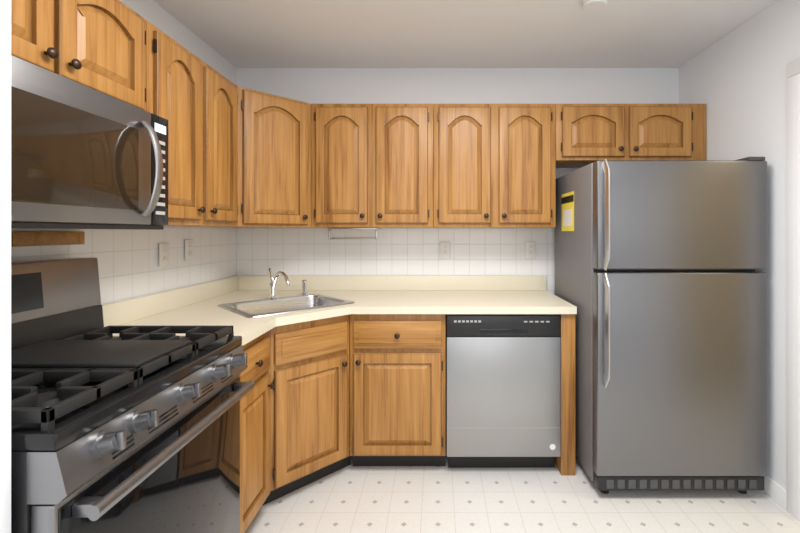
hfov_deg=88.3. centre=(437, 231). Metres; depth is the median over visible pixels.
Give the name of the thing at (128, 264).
wall
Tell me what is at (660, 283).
fridge
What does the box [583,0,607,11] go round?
smoke detector
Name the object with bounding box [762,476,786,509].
baseboard
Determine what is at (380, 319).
countertop
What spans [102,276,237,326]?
backsplash
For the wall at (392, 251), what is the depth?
2.85 m
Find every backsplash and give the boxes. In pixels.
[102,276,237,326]
[238,276,545,291]
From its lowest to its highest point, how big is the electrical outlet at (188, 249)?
0.116 m
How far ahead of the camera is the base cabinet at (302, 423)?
2.10 m
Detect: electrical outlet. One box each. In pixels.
[159,243,168,266]
[185,239,192,260]
[440,242,449,257]
[525,242,535,257]
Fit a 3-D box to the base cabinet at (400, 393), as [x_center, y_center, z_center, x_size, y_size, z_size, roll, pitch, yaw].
[-0.221,0.886,2.536,0.525,0.878,0.621,0,0,0]
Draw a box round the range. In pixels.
[11,258,254,532]
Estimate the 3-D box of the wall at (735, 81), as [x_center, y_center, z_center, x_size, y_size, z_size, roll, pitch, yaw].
[1.727,0.092,2.368,0.110,2.465,0.965,0,0,0]
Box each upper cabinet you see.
[11,0,154,113]
[155,27,242,227]
[243,88,310,227]
[311,104,434,227]
[435,104,558,227]
[559,104,705,167]
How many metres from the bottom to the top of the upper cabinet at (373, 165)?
0.766 m
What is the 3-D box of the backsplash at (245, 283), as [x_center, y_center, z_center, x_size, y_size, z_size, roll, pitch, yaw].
[-0.324,0.353,2.835,2.144,0.100,0.023,0,0,0]
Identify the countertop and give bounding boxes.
[113,292,576,347]
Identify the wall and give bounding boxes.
[0,0,10,532]
[11,0,236,304]
[237,68,678,406]
[679,0,799,489]
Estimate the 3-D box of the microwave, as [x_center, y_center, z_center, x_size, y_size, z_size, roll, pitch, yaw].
[-1.172,-0.186,1.192,0.450,0.468,0.816,0,0,0]
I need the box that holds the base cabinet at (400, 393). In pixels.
[354,348,445,465]
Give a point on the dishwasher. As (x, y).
(503, 390)
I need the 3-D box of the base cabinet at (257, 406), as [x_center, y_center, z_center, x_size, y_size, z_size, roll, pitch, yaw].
[-1.086,0.886,1.747,0.620,0.878,0.370,0,0,0]
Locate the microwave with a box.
[11,55,167,246]
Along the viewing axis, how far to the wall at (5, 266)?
0.77 m
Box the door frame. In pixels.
[787,58,799,520]
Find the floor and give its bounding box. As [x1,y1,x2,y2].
[245,432,799,532]
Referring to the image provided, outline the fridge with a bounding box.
[555,157,766,493]
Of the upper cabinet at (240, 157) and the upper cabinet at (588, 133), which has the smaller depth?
the upper cabinet at (240, 157)
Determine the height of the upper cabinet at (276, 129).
0.766 m
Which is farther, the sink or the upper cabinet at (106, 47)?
the sink
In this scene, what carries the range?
on the floor
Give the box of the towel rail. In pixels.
[327,228,378,240]
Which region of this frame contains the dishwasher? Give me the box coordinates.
[446,314,560,467]
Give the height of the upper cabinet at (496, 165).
0.766 m
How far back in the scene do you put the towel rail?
2.65 m
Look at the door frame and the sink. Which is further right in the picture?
the door frame
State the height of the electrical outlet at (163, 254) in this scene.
0.116 m
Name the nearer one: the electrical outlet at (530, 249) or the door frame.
the door frame
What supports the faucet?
on the countertop
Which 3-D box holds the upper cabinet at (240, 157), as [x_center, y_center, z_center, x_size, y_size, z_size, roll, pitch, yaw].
[-1.236,-0.413,1.890,0.321,0.766,0.696,0,0,0]
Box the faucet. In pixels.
[267,268,307,299]
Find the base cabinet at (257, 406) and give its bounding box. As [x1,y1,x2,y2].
[239,348,273,532]
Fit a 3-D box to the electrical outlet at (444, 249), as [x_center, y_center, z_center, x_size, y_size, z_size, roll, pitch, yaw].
[0.050,0.125,2.838,0.072,0.116,0.009,0,0,0]
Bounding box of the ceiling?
[154,0,777,67]
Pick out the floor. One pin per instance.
(350, 498)
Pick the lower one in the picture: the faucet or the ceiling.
the faucet

